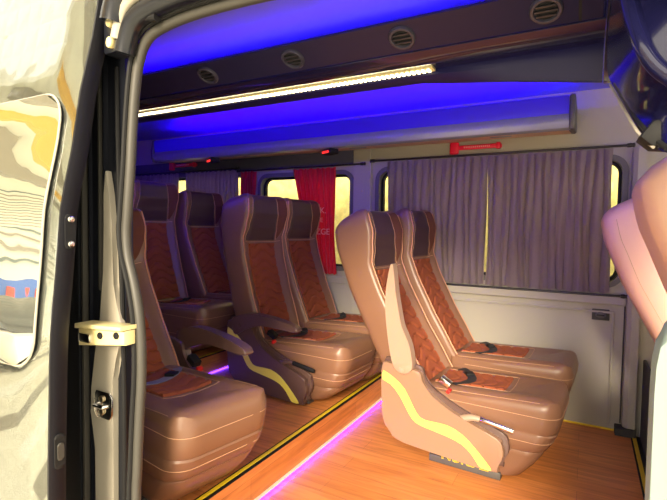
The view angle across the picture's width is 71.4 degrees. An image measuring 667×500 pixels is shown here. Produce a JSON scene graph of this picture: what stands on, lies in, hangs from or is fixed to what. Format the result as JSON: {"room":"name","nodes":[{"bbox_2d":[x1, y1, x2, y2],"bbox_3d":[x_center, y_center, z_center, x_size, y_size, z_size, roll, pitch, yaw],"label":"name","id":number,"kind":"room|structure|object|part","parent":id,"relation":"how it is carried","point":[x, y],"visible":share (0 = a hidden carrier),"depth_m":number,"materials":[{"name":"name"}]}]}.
{"room":"vehicle interior","nodes":[
{"label":"vehicle interior","id":0,"kind":"room"},
{"bbox_2d":[131,215,132,249],"bbox_3d":[-1.833,0.055,1.932,2.940,1.940,0.030,2,3,29],"label":"wall","id":1,"kind":"structure","parent":0,"point":[132,215],"depth_m":1.23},
{"bbox_2d":[0,0,104,499],"bbox_3d":[-1.125,0.092,1.466,1.330,2.750,0.343,2,3,29],"label":"sliding door","id":2,"kind":"structure","parent":1,"relation":"in","point":[52,55],"depth_m":1.08,"materials":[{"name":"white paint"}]},
{"bbox_3d":[-0.619,0.454,1.048,0.006,0.080,0.024,2,3,29],"label":"latch plate","id":3,"kind":"part","parent":2,"relation":"part of","materials":[{"name":"grey metal"}]},
{"bbox_3d":[-0.597,-0.042,1.052,0.006,0.080,0.024,2,3,29],"label":"latch plate","id":4,"kind":"part","parent":2,"relation":"part of","materials":[{"name":"black plastic"}]},
{"bbox_2d":[76,195,82,499],"bbox_3d":[-0.703,0.502,1.291,0.018,2.060,0.010,2,3,29],"label":"trim","id":5,"kind":"structure","parent":1,"relation":"attached to","point":[78,231],"depth_m":1.28,"materials":[{"name":"black rubber"}]},
{"bbox_2d":[81,158,89,499],"bbox_3d":[-0.680,0.503,1.276,0.012,2.060,0.014,2,3,29],"label":"trim","id":6,"kind":"structure","parent":1,"relation":"attached to","point":[84,191],"depth_m":1.26,"materials":[{"name":"grey rubber"}]},
{"bbox_2d":[88,131,94,499],"bbox_3d":[-0.660,0.503,1.269,0.008,2.060,0.008,2,3,29],"label":"trim","id":7,"kind":"structure","parent":1,"relation":"attached to","point":[90,216],"depth_m":1.25,"materials":[{"name":"black"}]},
{"bbox_2d":[66,56,130,499],"bbox_3d":[-0.718,0.481,1.311,0.420,2.100,0.012,2,3,29],"label":"trim","id":8,"kind":"structure","parent":1,"relation":"attached to","point":[72,398],"depth_m":1.24,"materials":[{"name":"black"}]},
{"bbox_2d":[97,72,102,289],"bbox_3d":[-0.610,-0.209,1.214,0.010,0.630,0.010,2,3,29],"label":"trim","id":9,"kind":"structure","parent":1,"relation":"attached to","point":[99,92],"depth_m":1.21,"materials":[{"name":"grey rubber"}]},
{"bbox_2d":[92,389,112,419],"bbox_3d":[-0.605,0.405,1.207,0.072,0.072,0.021,2,3,29],"label":"latch","id":10,"kind":"object","parent":1,"relation":"in","point":[103,401],"depth_m":1.21,"materials":[{"name":"silver metal"}]},
{"bbox_2d":[102,55,107,238],"bbox_3d":[-0.591,-0.208,1.203,0.008,0.630,0.012,2,3,29],"label":"trim","id":11,"kind":"structure","parent":1,"relation":"attached to","point":[105,64],"depth_m":1.20,"materials":[{"name":"black rubber"}]},
{"bbox_2d":[91,171,124,499],"bbox_3d":[-0.599,0.666,1.236,0.127,1.740,0.016,2,3,29],"label":"door pillar","id":12,"kind":"structure","parent":1,"relation":"attached to","point":[107,360],"depth_m":1.21,"materials":[{"name":"white metal"}]},
{"bbox_2d":[114,66,126,499],"bbox_3d":[-0.552,0.513,1.210,0.036,1.950,0.012,2,3,29],"label":"trim","id":13,"kind":"structure","parent":1,"relation":"attached to","point":[116,69],"depth_m":1.19,"materials":[{"name":"black rubber"}]},
{"bbox_2d":[197,351,227,372],"bbox_3d":[-0.963,0.750,2.716,0.006,0.108,2.195,2,3,29],"label":"trim","id":14,"kind":"structure","parent":1,"relation":"attached to","point":[214,362],"depth_m":3.04,"materials":[{"name":"orange wood"}]},
{"bbox_2d":[199,349,226,358],"bbox_3d":[-0.972,0.691,2.719,0.040,0.006,2.195,2,3,29],"label":"trim","id":15,"kind":"structure","parent":1,"relation":"attached to","point":[221,350],"depth_m":3.04,"materials":[{"name":"yellow plastic"}]},
{"bbox_2d":[194,372,381,499],"bbox_3d":[-0.112,0.845,2.255,0.040,0.006,2.195,2,3,29],"label":"trim","id":16,"kind":"structure","parent":1,"relation":"attached to","point":[223,484],"depth_m":2.01,"materials":[{"name":"black rubber"}]},
{"bbox_2d":[209,379,380,499],"bbox_3d":[-0.103,0.919,2.253,0.006,0.138,2.195,2,3,29],"label":"trim","id":17,"kind":"structure","parent":1,"relation":"attached to","point":[261,477],"depth_m":2.12,"materials":[{"name":"orange wood"}]},
{"bbox_2d":[254,398,381,499],"bbox_3d":[-0.095,0.986,2.248,0.016,0.007,2.190,2,3,29],"label":"trim","id":18,"kind":"structure","parent":1,"relation":"attached to","point":[311,455],"depth_m":2.22,"materials":[{"name":"white plastic"}]},
{"bbox_2d":[191,346,226,371],"bbox_3d":[-1.791,0.816,3.174,1.879,0.309,2.200,2,3,29],"label":"floor","id":19,"kind":"structure","parent":0,"point":[211,349],"depth_m":3.11,"materials":[{"name":"orange wood"}]},
{"bbox_2d":[133,179,234,351],"bbox_3d":[-1.082,0.089,3.232,0.928,1.158,0.399,3,3,33],"label":"passenger seat","id":20,"kind":"object","parent":19,"relation":"on","point":[158,201],"visible":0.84,"depth_m":3.32,"materials":[{"name":"brown leather"}]},
{"bbox_3d":[-1.308,-0.347,3.341,0.063,0.285,0.300,2,3,31],"label":"headrest panel","id":21,"kind":"part","parent":20,"relation":"part of","materials":[{"name":"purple leather"}]},
{"bbox_3d":[-1.310,-0.037,3.374,0.283,0.906,0.396,-13,-5,32],"label":"backrest","id":22,"kind":"part","parent":20,"relation":"part of","materials":[{"name":"brown leather"}]},
{"bbox_2d":[159,297,234,337],"bbox_3d":[-0.951,0.457,3.161,0.602,0.234,0.396,3,3,33],"label":"seat cushion","id":23,"kind":"object","parent":20,"relation":"on","point":[178,313],"depth_m":2.98,"materials":[{"name":"brown leather"}]},
{"bbox_2d":[175,190,231,299],"bbox_3d":[-0.788,0.102,3.534,1.000,1.113,0.399,3,3,33],"label":"passenger seat","id":24,"kind":"object","parent":19,"relation":"on","point":[198,214],"visible":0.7,"depth_m":3.58,"materials":[{"name":"brown leather"}]},
{"bbox_3d":[-1.044,-0.320,3.661,0.055,0.273,0.300,2,3,31],"label":"headrest panel","id":25,"kind":"part","parent":24,"relation":"part of","materials":[{"name":"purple leather"}]},
{"bbox_2d":[201,293,231,299],"bbox_3d":[-0.626,0.419,3.441,0.602,0.234,0.396,3,3,33],"label":"seat cushion","id":26,"kind":"object","parent":24,"relation":"on","point":[221,296],"depth_m":3.37,"materials":[{"name":"brown leather"}]},
{"bbox_2d":[178,367,380,499],"bbox_3d":[-0.536,0.926,2.493,0.981,0.189,2.200,2,3,29],"label":"floor","id":27,"kind":"structure","parent":0,"point":[283,418],"depth_m":2.33,"materials":[{"name":"orange wood"}]},
{"bbox_2d":[133,208,266,499],"bbox_3d":[-0.742,0.335,1.895,1.100,1.037,0.463,3,3,39],"label":"passenger seat","id":28,"kind":"object","parent":27,"relation":"on","point":[199,426],"visible":0.4,"depth_m":1.60,"materials":[{"name":"brown leather"}]},
{"bbox_3d":[-0.976,0.219,2.039,0.283,0.832,0.396,-34,-19,34],"label":"backrest","id":29,"kind":"part","parent":28,"relation":"part of","materials":[{"name":"brown leather"}]},
{"bbox_2d":[142,365,266,481],"bbox_3d":[-0.573,0.607,1.729,0.602,0.234,0.396,3,3,39],"label":"seat cushion","id":30,"kind":"object","parent":28,"relation":"on","point":[197,423],"depth_m":1.53,"materials":[{"name":"brown leather"}]},
{"bbox_3d":[-0.516,0.406,1.979,0.478,0.136,0.046,3,3,39],"label":"armrest","id":31,"kind":"part","parent":28,"relation":"part of","materials":[{"name":"brown leather"}]},
{"bbox_2d":[221,193,375,404],"bbox_3d":[-0.234,0.246,2.741,0.929,1.155,0.463,3,3,33],"label":"passenger seat","id":32,"kind":"object","parent":27,"relation":"on","point":[292,363],"visible":0.98,"depth_m":2.69,"materials":[{"name":"brown leather"}]},
{"bbox_3d":[-0.447,0.114,2.908,0.283,0.893,0.396,-13,-5,32],"label":"backrest","id":33,"kind":"part","parent":32,"relation":"part of","materials":[{"name":"brown leather"}]},
{"bbox_3d":[-0.443,-0.192,2.874,0.064,0.281,0.300,2,3,31],"label":"headrest panel","id":34,"kind":"part","parent":32,"relation":"part of","materials":[{"name":"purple leather"}]},
{"bbox_3d":[-0.380,0.430,2.598,0.478,0.136,0.046,3,3,33],"label":"armrest","id":35,"kind":"part","parent":32,"relation":"part of","materials":[{"name":"brown plastic"}]},
{"bbox_3d":[-0.377,0.618,2.616,0.584,0.396,0.040,3,3,33],"label":"panel","id":36,"kind":"part","parent":32,"relation":"part of","materials":[{"name":"brown plastic"}]},
{"bbox_3d":[-0.267,0.626,2.547,0.112,0.062,0.043,3,3,33],"label":"recline lever","id":37,"kind":"part","parent":32,"relation":"part of","materials":[{"name":"grey metal"}]},
{"bbox_2d":[264,328,375,388],"bbox_3d":[-0.088,0.601,2.696,0.602,0.234,0.396,3,3,33],"label":"seat cushion","id":38,"kind":"object","parent":32,"relation":"on","point":[338,359],"depth_m":2.51,"materials":[{"name":"brown leather"}]},
{"bbox_2d":[282,198,381,380],"bbox_3d":[0.005,0.233,3.104,0.968,1.156,0.399,3,3,33],"label":"passenger seat","id":39,"kind":"object","parent":27,"relation":"on","point":[311,293],"visible":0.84,"depth_m":3.17,"materials":[{"name":"brown leather"}]},
{"bbox_3d":[-0.235,-0.209,3.221,0.053,0.276,0.300,2,3,31],"label":"headrest panel","id":40,"kind":"part","parent":39,"relation":"part of","materials":[{"name":"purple leather"}]},
{"bbox_3d":[-0.225,0.088,3.246,0.283,0.870,0.396,-18,-8,32],"label":"backrest","id":41,"kind":"part","parent":39,"relation":"part of","materials":[{"name":"brown leather"}]},
{"bbox_2d":[303,313,380,363],"bbox_3d":[0.153,0.550,3.020,0.602,0.234,0.396,3,3,33],"label":"seat cushion","id":42,"kind":"object","parent":39,"relation":"on","point":[342,322],"depth_m":2.95,"materials":[{"name":"brown leather"}]},
{"bbox_2d":[137,38,612,140],"bbox_3d":[-0.184,-0.928,2.210,5.500,0.050,2.360,2,3,29],"label":"ceiling","id":43,"kind":"structure","parent":0,"point":[423,95],"depth_m":2.99,"materials":[{"name":"plastic"}]},
{"bbox_2d":[136,88,666,436],"bbox_3d":[0.352,0.004,3.262,5.500,1.990,0.070,2,3,29],"label":"wall","id":44,"kind":"structure","parent":0,"point":[601,121],"depth_m":2.68,"materials":[{"name":"grey plastic"}]},
{"bbox_2d":[169,162,196,170],"bbox_3d":[-1.328,-0.743,4.089,0.316,0.076,0.040,2,3,29],"label":"hammer","id":45,"kind":"object","parent":44,"relation":"attached to","point":[172,166],"visible":0.97,"depth_m":4.08,"materials":[{"name":"red plastic"}]},
{"bbox_3d":[-1.310,-0.742,4.073,0.245,0.028,0.020,2,3,29],"label":"handle","id":46,"kind":"part","parent":45,"relation":"part of","materials":[{"name":"red plastic"}]},
{"bbox_2d":[135,167,239,174],"bbox_3d":[-1.367,-0.691,4.114,1.374,0.026,0.036,2,3,29],"label":"curtain rod","id":47,"kind":"object","parent":44,"relation":"attached to","point":[235,168],"visible":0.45,"depth_m":4.02,"materials":[{"name":"black metal"}]},
{"bbox_2d":[135,173,178,191],"bbox_3d":[-1.649,-0.288,4.275,0.611,0.807,0.028,2,3,29],"label":"curtain","id":48,"kind":"object","parent":47,"relation":"hanging from","point":[172,178],"visible":0.11,"depth_m":4.20,"materials":[{"name":"grey fabric"}]},
{"bbox_2d":[186,170,238,203],"bbox_3d":[-1.044,-0.264,3.945,0.599,0.807,0.032,2,3,29],"label":"curtain","id":49,"kind":"object","parent":47,"relation":"hanging from","point":[225,183],"visible":0.28,"depth_m":3.90,"materials":[{"name":"grey fabric"}]},
{"bbox_2d":[179,172,240,194],"bbox_3d":[-1.189,-0.282,4.083,1.098,0.768,0.076,2,3,29],"label":"window","id":50,"kind":"structure","parent":44,"relation":"in","point":[182,177],"depth_m":4.15,"materials":[{"name":"clear glass"}]},
{"bbox_2d":[135,150,353,176],"bbox_3d":[-0.959,-0.710,3.909,2.510,0.107,0.004,2,3,29],"label":"trim","id":51,"kind":"structure","parent":44,"relation":"attached to","point":[343,157],"depth_m":3.68,"materials":[{"name":"black plastic"}]},
{"bbox_2d":[237,162,365,172],"bbox_3d":[-0.279,-0.623,3.522,1.154,0.026,0.036,2,3,29],"label":"curtain rod","id":52,"kind":"object","parent":44,"relation":"attached to","point":[361,163],"visible":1,"depth_m":3.47,"materials":[{"name":"black metal"}]},
{"bbox_2d":[241,171,256,194],"bbox_3d":[-0.692,-0.240,3.755,0.161,0.787,0.028,2,3,29],"label":"curtain","id":53,"kind":"object","parent":52,"relation":"hanging from","point":[248,179],"visible":0.29,"depth_m":3.73,"materials":[{"name":"red fabric"}]},
{"bbox_2d":[293,167,336,274],"bbox_3d":[-0.146,-0.216,3.455,0.388,0.783,0.036,2,3,30],"label":"curtain","id":54,"kind":"object","parent":52,"relation":"hanging from","point":[318,185],"visible":0.66,"depth_m":3.42,"materials":[{"name":"red fabric"}]},
{"bbox_2d":[258,170,353,270],"bbox_3d":[-0.217,-0.226,3.554,0.853,0.733,0.076,2,3,29],"label":"window","id":55,"kind":"structure","parent":44,"relation":"in","point":[283,185],"depth_m":3.45,"materials":[{"name":"clear glass"}]},
{"bbox_2d":[351,149,371,313],"bbox_3d":[0.195,0.095,3.299,0.135,1.680,0.020,2,3,29],"label":"trim","id":56,"kind":"structure","parent":44,"relation":"attached to","point":[362,175],"depth_m":3.27,"materials":[{"name":"grey plastic"}]},
{"bbox_2d":[151,93,576,162],"bbox_3d":[-0.049,-0.753,3.192,3.046,0.180,0.386,2,3,29],"label":"luggage rack","id":57,"kind":"object","parent":44,"relation":"attached to","point":[553,115],"visible":0.99,"depth_m":2.79,"materials":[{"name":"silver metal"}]},
{"bbox_2d":[207,157,219,163],"bbox_3d":[-0.912,-0.675,3.509,0.074,0.036,0.110,-1,3,-33],"label":"reading lamp","id":58,"kind":"object","parent":57,"relation":"attached to","point":[212,160],"visible":1,"depth_m":3.47,"materials":[{"name":"black plastic"}]},
{"bbox_2d":[321,148,337,155],"bbox_3d":[-0.025,-0.640,3.026,0.074,0.036,0.110,-1,3,-33],"label":"reading lamp","id":59,"kind":"object","parent":57,"relation":"attached to","point":[329,151],"visible":1,"depth_m":2.99,"materials":[{"name":"black plastic"}]},
{"bbox_2d":[326,276,625,305],"bbox_3d":[-0.200,0.209,3.518,4.100,0.050,0.022,2,3,29],"label":"trim","id":60,"kind":"structure","parent":44,"relation":"attached to","point":[619,301],"depth_m":2.76,"materials":[{"name":"grey plastic"}]},
{"bbox_2d":[450,142,501,154],"bbox_3d":[0.879,-0.639,2.888,0.316,0.076,0.040,2,3,29],"label":"hammer","id":61,"kind":"object","parent":44,"relation":"attached to","point":[454,147],"visible":1,"depth_m":2.89,"materials":[{"name":"red plastic"}]},
{"bbox_3d":[0.897,-0.638,2.871,0.245,0.028,0.020,2,3,29],"label":"handle","id":62,"kind":"part","parent":61,"relation":"part of","materials":[{"name":"red plastic"}]},
{"bbox_2d":[375,155,628,287],"bbox_3d":[0.959,-0.181,2.914,1.493,0.738,0.076,2,3,29],"label":"window","id":63,"kind":"structure","parent":44,"relation":"in","point":[620,168],"depth_m":2.60,"materials":[{"name":"clear glass"}]},
{"bbox_2d":[370,143,635,162],"bbox_3d":[0.937,-0.590,2.860,1.554,0.026,0.036,2,3,29],"label":"curtain rod","id":64,"kind":"object","parent":44,"relation":"attached to","point":[627,144],"visible":1,"depth_m":2.78,"materials":[{"name":"black metal"}]},
{"bbox_2d":[388,155,487,284],"bbox_3d":[0.652,-0.193,3.022,0.665,0.799,0.030,2,3,29],"label":"curtain","id":65,"kind":"object","parent":64,"relation":"hanging from","point":[454,191],"visible":0.64,"depth_m":2.96,"materials":[{"name":"grey fabric"}]},
{"bbox_2d":[485,148,612,292],"bbox_3d":[1.233,-0.169,2.705,0.670,0.799,0.034,2,3,29],"label":"curtain","id":66,"kind":"object","parent":64,"relation":"hanging from","point":[546,211],"visible":0.98,"depth_m":2.69,"materials":[{"name":"grey fabric"}]},
{"bbox_2d":[453,298,614,424],"bbox_3d":[1.003,0.638,2.883,1.250,0.637,0.012,2,3,29],"label":"trim","id":67,"kind":"structure","parent":44,"relation":"attached to","point":[493,302],"depth_m":2.60,"materials":[{"name":"grey plastic"}]},
{"bbox_2d":[446,283,626,298],"bbox_3d":[0.957,0.229,2.878,1.479,0.026,0.036,2,3,29],"label":"curtain rod","id":68,"kind":"object","parent":44,"relation":"attached to","point":[623,296],"visible":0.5,"depth_m":2.72,"materials":[{"name":"black metal"}]},
{"bbox_2d":[563,419,613,430],"bbox_3d":[1.016,0.982,2.889,1.290,0.010,0.010,2,3,29],"label":"trim","id":69,"kind":"structure","parent":44,"relation":"attached to","point":[569,421],"depth_m":2.65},
{"bbox_2d":[592,309,609,320],"bbox_3d":[1.495,0.363,2.598,0.086,0.062,0.022,2,3,29],"label":"wall latch","id":70,"kind":"structure","parent":44,"relation":"attached to","point":[595,315],"depth_m":2.59,"materials":[{"name":"black plastic"}]},
{"bbox_3d":[1.493,0.364,2.595,0.052,0.032,0.010,2,3,29],"label":"knob","id":71,"kind":"part","parent":70,"relation":"part of","materials":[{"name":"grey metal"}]},
{"bbox_2d":[619,306,625,422],"bbox_3d":[1.595,0.635,2.562,0.007,0.650,0.008,2,3,29],"label":"trim","id":72,"kind":"structure","parent":44,"relation":"attached to","point":[624,306],"depth_m":2.56,"materials":[{"name":"grey rubber"}]},
{"bbox_2d":[614,423,635,437],"bbox_3d":[1.592,0.989,2.538,0.098,0.044,0.074,2,3,29],"label":"trim","id":73,"kind":"structure","parent":44,"relation":"attached to","point":[619,430],"depth_m":2.51,"materials":[{"name":"plastic"}]},
{"bbox_2d":[621,146,646,429],"bbox_3d":[1.617,0.210,2.502,0.062,1.515,0.064,2,3,29],"label":"trim","id":74,"kind":"structure","parent":44,"relation":"attached to","point":[639,154],"depth_m":2.49,"materials":[{"name":"grey plastic"}]},
{"bbox_2d":[260,400,645,499],"bbox_3d":[1.009,1.072,1.552,2.638,0.050,2.380,2,3,29],"label":"floor","id":75,"kind":"structure","parent":0,"point":[365,461],"depth_m":2.10,"materials":[{"name":"orange wood"}]},
{"bbox_2d":[335,209,568,480],"bbox_3d":[0.546,0.399,2.329,1.134,1.210,0.463,3,3,33],"label":"passenger seat","id":76,"kind":"object","parent":75,"relation":"on","point":[493,425],"visible":1,"depth_m":2.20,"materials":[{"name":"brown leather"}]},
{"bbox_3d":[0.247,-0.058,2.516,0.082,0.304,0.300,2,3,30],"label":"headrest panel","id":77,"kind":"part","parent":76,"relation":"part of","materials":[{"name":"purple leather"}]},
{"bbox_3d":[0.330,0.268,2.498,0.283,0.985,0.396,-29,-14,30],"label":"backrest","id":78,"kind":"part","parent":76,"relation":"part of","materials":[{"name":"brown leather"}]},
{"bbox_3d":[0.323,0.327,2.226,0.146,0.520,0.046,3,3,33],"label":"armrest","id":79,"kind":"part","parent":76,"relation":"part of","materials":[{"name":"beige plastic"}]},
{"bbox_3d":[0.490,0.753,2.148,0.584,0.396,0.040,3,3,33],"label":"panel","id":80,"kind":"part","parent":76,"relation":"part of","materials":[{"name":"brown plastic"}]},
{"bbox_3d":[0.609,0.997,2.157,0.330,0.034,0.047,3,3,33],"label":"floor rail","id":81,"kind":"part","parent":76,"relation":"part of","materials":[{"name":"grey metal"}]},
{"bbox_3d":[0.600,0.761,2.079,0.112,0.062,0.043,3,3,33],"label":"recline lever","id":82,"kind":"part","parent":76,"relation":"part of","materials":[{"name":"beige plastic"}]},
{"bbox_2d":[429,367,568,452],"bbox_3d":[0.779,0.736,2.227,0.602,0.234,0.396,3,3,33],"label":"seat cushion","id":83,"kind":"object","parent":76,"relation":"on","point":[535,408],"depth_m":2.05,"materials":[{"name":"brown leather"}]},
{"bbox_2d":[394,208,577,393],"bbox_3d":[0.802,0.377,2.679,1.083,1.232,0.399,3,3,33],"label":"passenger seat","id":84,"kind":"object","parent":75,"relation":"on","point":[419,260],"visible":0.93,"depth_m":2.66,"materials":[{"name":"brown leather"}]},
{"bbox_3d":[0.508,-0.098,2.828,0.067,0.289,0.300,2,3,31],"label":"headrest panel","id":85,"kind":"part","parent":84,"relation":"part of","materials":[{"name":"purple leather"}]},
{"bbox_3d":[0.570,0.212,2.821,0.283,0.925,0.396,-27,-12,30],"label":"backrest","id":86,"kind":"part","parent":84,"relation":"part of","materials":[{"name":"brown leather"}]},
{"bbox_2d":[451,341,577,393],"bbox_3d":[0.999,0.664,2.562,0.602,0.234,0.396,3,3,33],"label":"seat cushion","id":87,"kind":"object","parent":84,"relation":"on","point":[547,363],"depth_m":2.46,"materials":[{"name":"brown leather"}]},
{"bbox_2d":[601,198,666,341],"bbox_3d":[1.820,0.365,2.052,1.138,1.222,0.399,2,3,29],"label":"passenger seat","id":88,"kind":"object","parent":75,"relation":"on","point":[632,261],"visible":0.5,"depth_m":2.08,"materials":[{"name":"beige leather"}]},
{"bbox_2d":[632,157,666,292],"bbox_3d":[1.375,0.331,1.108,1.138,1.222,0.399,2,3,29],"label":"passenger seat","id":89,"kind":"object","parent":75,"relation":"on","point":[649,194],"visible":1,"depth_m":1.20,"materials":[{"name":"beige leather"}]},
{"bbox_2d":[640,360,650,458],"bbox_3d":[1.254,0.852,1.737,0.016,0.460,1.794,2,3,29],"label":"wall","id":90,"kind":"structure","parent":0,"point":[646,368],"depth_m":2.38,"materials":[{"name":"plastic"}]},
{"bbox_2d":[631,438,645,499],"bbox_3d":[1.159,1.041,1.651,0.040,0.006,1.940,2,3,29],"label":"trim","id":91,"kind":"structure","parent":90,"relation":"attached to","point":[638,454],"depth_m":2.23,"materials":[{"name":"plastic"}]},
{"bbox_3d":[-0.718,-0.743,1.243,5.500,0.350,0.060,2,3,29],"label":"wall header","id":92,"kind":"structure","parent":0,"visible":0},
{"bbox_2d":[75,320,136,345],"bbox_3d":[-0.561,0.210,1.145,0.175,0.068,0.052,2,3,29],"label":"bracket","id":93,"kind":"object","parent":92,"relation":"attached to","point":[93,332],"visible":1,"depth_m":1.12,"materials":[{"name":"white metal"}]},
{"bbox_3d":[-0.561,0.216,1.146,0.175,0.056,0.034,2,3,29],"label":"arm","id":94,"kind":"part","parent":93,"relation":"part of","materials":[{"name":"beige paint"}]},
{"bbox_2d":[99,0,121,22],"bbox_3d":[-0.019,-0.557,0.799,1.161,0.141,0.060,2,3,29],"label":"trim","id":95,"kind":"structure","parent":92,"relation":"attached to","point":[109,12],"depth_m":1.03,"materials":[{"name":"black"}]},
{"bbox_2d":[110,0,139,38],"bbox_3d":[-0.013,-0.515,0.798,1.128,0.113,0.024,2,3,29],"label":"trim","id":96,"kind":"structure","parent":92,"relation":"attached to","point":[125,5],"depth_m":1.04,"materials":[{"name":"beige paint"}]},
{"bbox_2d":[104,13,160,59],"bbox_3d":[-0.462,-0.512,1.073,0.176,0.103,0.057,2,3,29],"label":"guide","id":97,"kind":"object","parent":92,"relation":"attached to","point":[109,42],"visible":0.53,"depth_m":1.09,"materials":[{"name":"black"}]},
{"bbox_3d":[-0.511,-0.515,1.107,0.056,0.103,0.045,2,3,29],"label":"plate","id":98,"kind":"part","parent":97,"relation":"part of","materials":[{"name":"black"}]},
{"bbox_3d":[-0.420,-0.522,1.042,0.073,0.032,0.019,2,3,29],"label":"rod","id":99,"kind":"part","parent":97,"relation":"part of","materials":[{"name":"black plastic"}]},
{"bbox_2d":[113,0,203,56],"bbox_3d":[-0.002,-0.491,0.815,1.150,0.132,0.048,2,3,29],"label":"trim","id":100,"kind":"structure","parent":92,"relation":"attached to","point":[133,23],"depth_m":1.04,"materials":[{"name":"black"}]},
{"bbox_2d":[116,0,219,499],"bbox_3d":[-0.017,0.415,0.875,1.185,1.871,0.012,2,3,29],"label":"trim","id":101,"kind":"structure","parent":92,"relation":"attached to","point":[130,58],"depth_m":1.12,"materials":[{"name":"black rubber"}]},
{"bbox_2d":[121,0,273,499],"bbox_3d":[-0.004,0.422,0.884,1.198,1.878,0.025,2,3,29],"label":"door seal","id":102,"kind":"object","parent":92,"relation":"attached to","point":[221,6],"depth_m":1.12,"materials":[{"name":"grey rubber"}]},
{"bbox_2d":[138,0,610,122],"bbox_3d":[-1.152,-0.623,1.876,3.940,0.300,0.608,2,3,29],"label":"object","id":103,"kind":"object","parent":92,"relation":"attached to","point":[276,44],"visible":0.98,"depth_m":1.21,"materials":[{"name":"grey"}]},
{"bbox_2d":[197,67,218,83],"bbox_3d":[-0.395,-0.549,1.460,0.068,0.040,0.063,2,3,29],"label":"air vent","id":104,"kind":"object","parent":103,"relation":"attached to","point":[206,75],"depth_m":1.45,"materials":[{"name":"black plastic"}]},
{"bbox_2d":[139,65,435,115],"bbox_3d":[-0.995,-0.555,1.986,2.906,0.012,0.036,2,3,29],"label":"light bar","id":105,"kind":"object","parent":103,"relation":"attached to","point":[432,68],"visible":0.59,"depth_m":1.49,"materials":[{"name":"beige paint"}]},
{"bbox_2d":[281,49,304,68],"bbox_3d":[-0.114,-0.538,1.308,0.068,0.040,0.063,2,3,29],"label":"air vent","id":106,"kind":"object","parent":103,"relation":"attached to","point":[290,58],"depth_m":1.30,"materials":[{"name":"black plastic"}]},
{"bbox_2d":[388,26,415,49],"bbox_3d":[0.170,-0.526,1.153,0.068,0.040,0.063,2,3,29],"label":"air vent","id":107,"kind":"object","parent":103,"relation":"attached to","point":[399,37],"depth_m":1.15,"materials":[{"name":"black plastic"}]},
{"bbox_2d":[529,0,563,23],"bbox_3d":[0.456,-0.515,0.997,0.068,0.040,0.063,2,3,29],"label":"air vent","id":108,"kind":"object","parent":103,"relation":"attached to","point":[540,11],"depth_m":1.00,"materials":[{"name":"black plastic"}]},
{"bbox_3d":[0.631,-0.558,1.053,0.018,0.300,0.348,2,3,29],"label":"panel","id":109,"kind":"part","parent":103,"relation":"part of","materials":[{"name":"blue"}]},
{"bbox_3d":[0.653,0.449,0.583,0.200,1.970,0.060,2,3,29],"label":"wall pillar","id":110,"kind":"structure","parent":0,"visible":0},
{"bbox_2d":[607,0,666,152],"bbox_3d":[0.605,-0.339,0.729,0.228,0.450,0.544,0,3,-19],"label":"trim","id":111,"kind":"structure","parent":110,"relation":"attached to","point":[635,87],"depth_m":0.78,"materials":[{"name":"blue"}]},
{"bbox_2d":[619,0,666,87],"bbox_3d":[0.555,-0.295,0.660,0.064,0.273,0.290,-1,3,-42],"label":"trim","id":112,"kind":"structure","parent":111,"relation":"attached to","point":[643,46],"depth_m":0.72,"materials":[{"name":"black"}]},
{"bbox_2d":[626,104,666,150],"bbox_3d":[0.536,-0.248,0.826,0.019,0.178,0.226,1,3,12],"label":"trim","id":113,"kind":"structure","parent":111,"relation":"attached to","point":[660,143],"depth_m":0.77,"materials":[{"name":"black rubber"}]},
{"bbox_2d":[636,119,662,151],"bbox_3d":[0.564,-0.188,0.744,0.130,0.058,0.063,2,3,29],"label":"anchor","id":114,"kind":"object","parent":111,"relation":"attached to","point":[651,134],"visible":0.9,"depth_m":0.74,"materials":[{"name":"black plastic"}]},
{"bbox_2d":[609,84,654,148],"bbox_3d":[0.532,-0.249,0.842,0.014,0.165,0.209,1,3,12],"label":"trim","id":115,"kind":"structure","parent":114,"relation":"attached to","point":[633,125],"depth_m":0.84,"materials":[{"name":"beige paint"}]},
{"bbox_2d":[645,321,666,499],"bbox_3d":[0.625,0.670,0.675,0.302,1.420,0.060,2,3,29],"label":"trim","id":116,"kind":"structure","parent":110,"relation":"attached to","point":[656,458],"depth_m":0.70,"materials":[{"name":"white paint"}]}
]}

